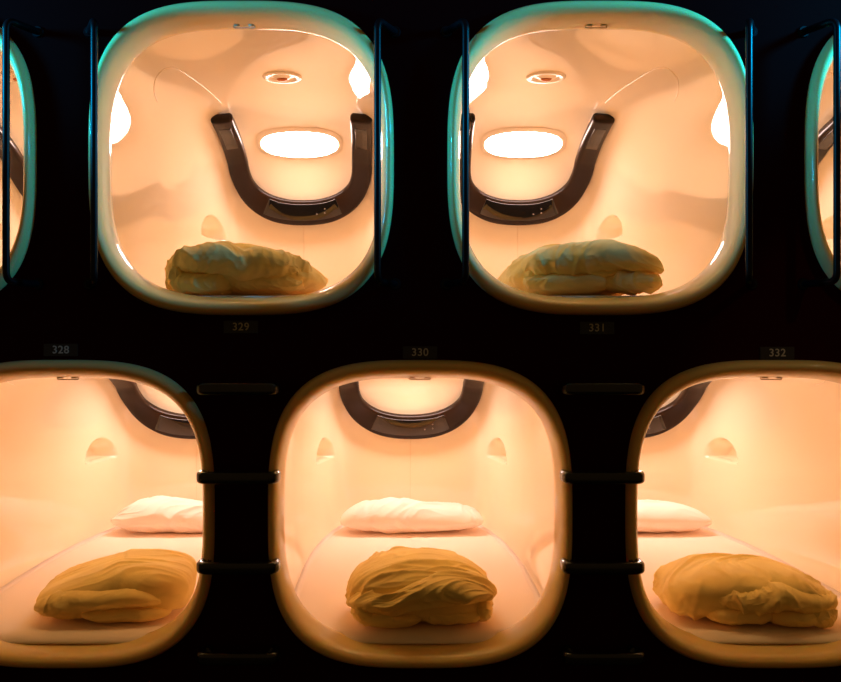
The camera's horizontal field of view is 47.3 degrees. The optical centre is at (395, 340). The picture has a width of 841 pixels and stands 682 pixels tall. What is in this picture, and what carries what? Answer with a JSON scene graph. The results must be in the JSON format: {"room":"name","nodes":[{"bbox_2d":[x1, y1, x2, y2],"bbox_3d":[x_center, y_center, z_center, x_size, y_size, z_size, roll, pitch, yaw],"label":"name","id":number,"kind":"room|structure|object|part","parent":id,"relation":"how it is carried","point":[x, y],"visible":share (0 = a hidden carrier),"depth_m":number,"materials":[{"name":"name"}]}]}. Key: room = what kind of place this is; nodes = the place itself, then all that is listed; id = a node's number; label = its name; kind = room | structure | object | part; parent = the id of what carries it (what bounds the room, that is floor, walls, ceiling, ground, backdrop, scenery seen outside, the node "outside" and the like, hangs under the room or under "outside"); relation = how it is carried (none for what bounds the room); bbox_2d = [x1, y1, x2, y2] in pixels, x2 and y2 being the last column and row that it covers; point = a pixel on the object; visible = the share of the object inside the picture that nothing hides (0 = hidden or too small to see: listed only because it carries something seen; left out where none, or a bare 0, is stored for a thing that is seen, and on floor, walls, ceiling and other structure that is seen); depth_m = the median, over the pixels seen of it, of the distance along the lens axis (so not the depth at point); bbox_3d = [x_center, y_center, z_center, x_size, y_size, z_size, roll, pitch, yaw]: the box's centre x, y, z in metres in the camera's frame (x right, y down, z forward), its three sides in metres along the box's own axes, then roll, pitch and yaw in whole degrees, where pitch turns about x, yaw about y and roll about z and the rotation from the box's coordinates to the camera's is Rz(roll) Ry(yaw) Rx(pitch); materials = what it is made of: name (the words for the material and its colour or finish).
{"room":"capsule hotel","nodes":[
{"label":"capsule hotel","id":0,"kind":"room"},
{"bbox_2d":[0,0,840,681],"bbox_3d":[0.200,-0.200,3.215,6.800,3.300,0.030,0,0,0],"label":"wall","id":1,"kind":"structure","parent":0,"point":[240,613],"depth_m":3.20,"materials":[{"name":"black"}]},
{"bbox_2d":[0,27,36,289],"bbox_3d":[-1.703,-0.619,4.249,1.164,1.151,2.196,0,0,0],"label":"capsule","id":2,"kind":"object","parent":1,"relation":"attached to","point":[23,127],"visible":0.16,"depth_m":3.19,"materials":[{"name":"beige plastic"}]},
{"bbox_2d":[2,18,43,289],"bbox_3d":[-1.225,-0.610,3.138,0.037,0.880,0.157,0,0,27],"label":"handrail","id":3,"kind":"object","parent":1,"relation":"attached to","point":[37,31],"visible":1,"depth_m":3.07,"materials":[{"name":"black metal"}]},
{"bbox_2d":[44,344,77,355],"bbox_3d":[-1.117,0.030,3.198,0.115,0.042,0.004,0,0,0],"label":"number plate","id":4,"kind":"object","parent":1,"relation":"attached to","point":[49,349],"visible":1,"depth_m":3.20,"materials":[{"name":"black plastic"}]},
{"bbox_2d":[83,18,97,289],"bbox_3d":[-0.991,-0.610,3.138,0.037,0.880,0.157,0,0,-27],"label":"handrail","id":5,"kind":"object","parent":1,"relation":"attached to","point":[91,31],"visible":1,"depth_m":3.07,"materials":[{"name":"black metal"}]},
{"bbox_2d":[0,360,214,667],"bbox_3d":[-1.110,0.562,4.249,1.164,1.128,2.196,0,0,0],"label":"capsule","id":6,"kind":"object","parent":1,"relation":"attached to","point":[82,441],"visible":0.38,"depth_m":4.50,"materials":[{"name":"beige plastic"}]},
{"bbox_2d":[0,527,202,643],"bbox_3d":[-1.110,1.054,4.247,0.975,0.124,2.026,0,0,0],"label":"mattress","id":7,"kind":"object","parent":6,"relation":"in","point":[19,622],"visible":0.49,"depth_m":3.69,"materials":[{"name":"beige fabric"}]},
{"bbox_2d":[34,549,196,622],"bbox_3d":[-1.026,0.894,3.560,0.561,0.193,0.502,0,0,-6],"label":"duvet","id":8,"kind":"object","parent":7,"relation":"on","point":[131,585],"visible":1,"depth_m":3.38,"materials":[{"name":"fabric"}]},
{"bbox_2d":[110,495,202,532],"bbox_3d":[-1.112,0.905,5.039,0.739,0.172,0.337,0,0,-1],"label":"pillow","id":9,"kind":"object","parent":7,"relation":"on","point":[155,514],"visible":0.62,"depth_m":4.90,"materials":[{"name":"beige fabric"}]},
{"bbox_2d":[196,645,280,664],"bbox_3d":[-0.515,1.028,3.145,0.270,0.040,0.110,0,0,0],"label":"step","id":10,"kind":"structure","parent":1,"relation":"attached to","point":[205,655],"depth_m":3.09,"materials":[{"name":"black metal"}]},
{"bbox_2d":[196,382,280,394],"bbox_3d":[-0.515,0.155,3.145,0.270,0.040,0.110,0,0,0],"label":"step","id":11,"kind":"structure","parent":1,"relation":"attached to","point":[202,388],"depth_m":3.09,"materials":[{"name":"black metal"}]},
{"bbox_2d":[196,558,280,574],"bbox_3d":[-0.515,0.735,3.145,0.270,0.040,0.110,0,0,0],"label":"step","id":12,"kind":"structure","parent":1,"relation":"attached to","point":[204,567],"depth_m":3.09,"materials":[{"name":"black metal"}]},
{"bbox_2d":[196,469,280,483],"bbox_3d":[-0.515,0.443,3.145,0.270,0.040,0.110,0,0,0],"label":"step","id":13,"kind":"structure","parent":1,"relation":"attached to","point":[202,477],"depth_m":3.09,"materials":[{"name":"black metal"}]},
{"bbox_2d":[88,1,393,314],"bbox_3d":[-0.513,-0.619,4.249,1.164,1.151,2.196,0,0,0],"label":"capsule","id":14,"kind":"object","parent":1,"relation":"attached to","point":[251,122],"visible":0.67,"depth_m":4.24,"materials":[{"name":"beige plastic"}]},
{"bbox_3d":[-0.849,-1.025,4.869,0.065,0.070,0.209,0,0,0],"label":"panel","id":15,"kind":"part","parent":14,"relation":"part of","materials":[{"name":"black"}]},
{"bbox_2d":[207,295,293,297],"bbox_3d":[-0.513,-0.106,4.247,0.944,0.104,2.026,0,0,0],"label":"mattress","id":16,"kind":"object","parent":14,"relation":"in","point":[283,295],"visible":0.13,"depth_m":3.23,"materials":[{"name":"beige fabric"}]},
{"bbox_2d":[164,241,327,295],"bbox_3d":[-0.534,-0.260,3.505,0.564,0.200,0.500,0,0,2],"label":"duvet","id":17,"kind":"object","parent":16,"relation":"on","point":[219,268],"visible":0.98,"depth_m":3.31,"materials":[{"name":"fabric"}]},
{"bbox_2d":[256,128,341,158],"bbox_3d":[-0.513,-1.049,5.107,0.455,0.126,0.212,0,0,0],"label":"ceiling lamp","id":18,"kind":"object","parent":14,"relation":"attached to","point":[271,143],"depth_m":5.11,"materials":[{"name":"white plastic"}]},
{"bbox_3d":[-0.177,-1.025,4.869,0.065,0.070,0.209,0,0,0],"label":"panel","id":19,"kind":"part","parent":14,"relation":"part of","materials":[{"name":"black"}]},
{"bbox_2d":[224,321,257,332],"bbox_3d":[-0.517,-0.047,3.198,0.115,0.042,0.004,0,0,0],"label":"number plate","id":20,"kind":"object","parent":1,"relation":"attached to","point":[229,326],"visible":1,"depth_m":3.20,"materials":[{"name":"black plastic"}]},
{"bbox_2d":[374,18,400,289],"bbox_3d":[-0.035,-0.610,3.138,0.037,0.880,0.157,0,0,27],"label":"handrail","id":21,"kind":"object","parent":1,"relation":"attached to","point":[394,31],"visible":1,"depth_m":3.06,"materials":[{"name":"black metal"}]},
{"bbox_2d":[403,346,436,358],"bbox_3d":[0.080,0.038,3.198,0.115,0.042,0.004,0,0,0],"label":"number plate","id":22,"kind":"object","parent":1,"relation":"attached to","point":[409,352],"visible":1,"depth_m":3.20,"materials":[{"name":"black plastic"}]},
{"bbox_2d":[268,360,572,667],"bbox_3d":[0.080,0.562,4.249,1.164,1.128,2.196,0,0,0],"label":"capsule","id":23,"kind":"object","parent":1,"relation":"attached to","point":[486,438],"visible":0.73,"depth_m":4.67,"materials":[{"name":"beige plastic"}]},
{"bbox_2d":[295,525,540,643],"bbox_3d":[0.080,1.054,4.247,0.975,0.124,2.026,0,0,0],"label":"mattress","id":24,"kind":"object","parent":23,"relation":"in","point":[321,586],"visible":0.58,"depth_m":3.99,"materials":[{"name":"beige fabric"}]},
{"bbox_2d":[340,497,483,533],"bbox_3d":[0.083,0.907,5.041,0.748,0.169,0.339,0,0,0],"label":"pillow","id":25,"kind":"object","parent":24,"relation":"on","point":[388,515],"visible":1,"depth_m":4.91,"materials":[{"name":"beige fabric"}]},
{"bbox_2d":[345,546,496,627],"bbox_3d":[0.085,0.883,3.486,0.553,0.216,0.547,0,0,0],"label":"duvet","id":26,"kind":"object","parent":24,"relation":"on","point":[399,586],"visible":1,"depth_m":3.30,"materials":[{"name":"fabric"}]},
{"bbox_2d":[440,18,468,289],"bbox_3d":[0.199,-0.610,3.138,0.037,0.880,0.157,0,0,-27],"label":"handrail","id":27,"kind":"object","parent":1,"relation":"attached to","point":[446,31],"visible":1,"depth_m":3.07,"materials":[{"name":"black metal"}]},
{"bbox_2d":[580,322,613,333],"bbox_3d":[0.670,-0.043,3.198,0.115,0.042,0.004,0,0,0],"label":"number plate","id":28,"kind":"object","parent":1,"relation":"attached to","point":[585,327],"visible":1,"depth_m":3.20,"materials":[{"name":"black plastic"}]},
{"bbox_2d":[447,1,753,314],"bbox_3d":[0.677,-0.619,4.249,1.164,1.151,2.196,0,0,0],"label":"capsule","id":29,"kind":"object","parent":1,"relation":"attached to","point":[621,121],"visible":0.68,"depth_m":4.15,"materials":[{"name":"beige plastic"}]},
{"bbox_3d":[0.341,-1.025,4.869,0.065,0.070,0.209,0,0,0],"label":"panel","id":30,"kind":"part","parent":29,"relation":"part of","materials":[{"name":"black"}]},
{"bbox_2d":[480,128,566,158],"bbox_3d":[0.677,-1.049,5.107,0.455,0.126,0.212,0,0,0],"label":"ceiling lamp","id":31,"kind":"object","parent":29,"relation":"attached to","point":[495,143],"depth_m":5.11,"materials":[{"name":"white plastic"}]},
{"bbox_3d":[1.013,-1.025,4.869,0.065,0.070,0.209,0,0,0],"label":"panel","id":32,"kind":"part","parent":29,"relation":"part of","materials":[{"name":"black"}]},
{"bbox_2d":[557,295,643,297],"bbox_3d":[0.677,-0.106,4.247,0.944,0.104,2.026,0,0,0],"label":"mattress","id":33,"kind":"object","parent":29,"relation":"in","point":[630,295],"visible":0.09,"depth_m":3.23,"materials":[{"name":"beige fabric"}]},
{"bbox_2d":[498,239,663,295],"bbox_3d":[0.661,-0.259,3.509,0.568,0.198,0.493,0,0,1],"label":"duvet","id":34,"kind":"object","parent":33,"relation":"on","point":[599,267],"visible":0.98,"depth_m":3.30,"materials":[{"name":"fabric"}]},
{"bbox_2d":[560,645,644,664],"bbox_3d":[0.675,1.028,3.145,0.270,0.040,0.110,0,0,0],"label":"step","id":35,"kind":"structure","parent":1,"relation":"attached to","point":[634,655],"depth_m":3.09,"materials":[{"name":"black metal"}]},
{"bbox_2d":[560,382,644,394],"bbox_3d":[0.675,0.155,3.145,0.270,0.040,0.110,0,0,0],"label":"step","id":36,"kind":"structure","parent":1,"relation":"attached to","point":[566,388],"depth_m":3.09,"materials":[{"name":"black metal"}]},
{"bbox_2d":[560,558,644,574],"bbox_3d":[0.675,0.735,3.145,0.270,0.040,0.110,0,0,0],"label":"step","id":37,"kind":"structure","parent":1,"relation":"attached to","point":[635,567],"depth_m":3.09,"materials":[{"name":"black metal"}]},
{"bbox_2d":[560,469,644,483],"bbox_3d":[0.675,0.443,3.145,0.270,0.040,0.110,0,0,0],"label":"step","id":38,"kind":"structure","parent":1,"relation":"attached to","point":[638,476],"depth_m":3.09,"materials":[{"name":"black metal"}]},
{"bbox_2d":[625,360,840,667],"bbox_3d":[1.270,0.562,4.249,1.164,1.128,2.196,0,0,0],"label":"capsule","id":39,"kind":"object","parent":1,"relation":"attached to","point":[752,446],"visible":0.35,"depth_m":4.39,"materials":[{"name":"beige plastic"}]},
{"bbox_2d":[638,527,840,643],"bbox_3d":[1.270,1.054,4.247,0.975,0.124,2.026,0,0,0],"label":"mattress","id":40,"kind":"object","parent":39,"relation":"in","point":[655,550],"visible":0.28,"depth_m":3.69,"materials":[{"name":"beige fabric"}]},
{"bbox_2d":[638,499,711,532],"bbox_3d":[1.270,0.913,5.036,0.741,0.156,0.347,0,0,1],"label":"pillow","id":41,"kind":"object","parent":40,"relation":"on","point":[656,516],"visible":0.48,"depth_m":4.90,"materials":[{"name":"beige fabric"}]},
{"bbox_2d":[652,553,837,627],"bbox_3d":[1.261,0.898,3.512,0.614,0.185,0.511,0,0,3],"label":"duvet","id":42,"kind":"object","parent":40,"relation":"on","point":[723,588],"visible":1,"depth_m":3.34,"materials":[{"name":"fabric"}]},
{"bbox_2d":[745,18,757,289],"bbox_3d":[1.155,-0.610,3.138,0.037,0.880,0.157,0,0,27],"label":"handrail","id":43,"kind":"object","parent":1,"relation":"attached to","point":[751,31],"visible":1,"depth_m":3.07,"materials":[{"name":"black metal"}]},
{"bbox_2d":[760,347,793,358],"bbox_3d":[1.270,0.040,3.198,0.115,0.042,0.004,0,0,0],"label":"number plate","id":44,"kind":"object","parent":1,"relation":"attached to","point":[765,352],"visible":1,"depth_m":3.20,"materials":[{"name":"black plastic"}]},
{"bbox_2d":[797,18,840,289],"bbox_3d":[1.389,-0.610,3.138,0.037,0.880,0.157,0,0,-27],"label":"handrail","id":45,"kind":"object","parent":1,"relation":"attached to","point":[803,31],"visible":1,"depth_m":3.07,"materials":[{"name":"black metal"}]},
{"bbox_2d":[804,35,840,289],"bbox_3d":[1.867,-0.619,4.249,1.164,1.151,2.196,0,0,0],"label":"capsule","id":46,"kind":"object","parent":1,"relation":"attached to","point":[818,134],"visible":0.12,"depth_m":3.19,"materials":[{"name":"beige plastic"}]},
{"bbox_3d":[2.203,-1.025,4.869,0.065,0.070,0.209,0,0,0],"label":"panel","id":47,"kind":"part","parent":46,"relation":"part of","materials":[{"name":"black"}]}
]}

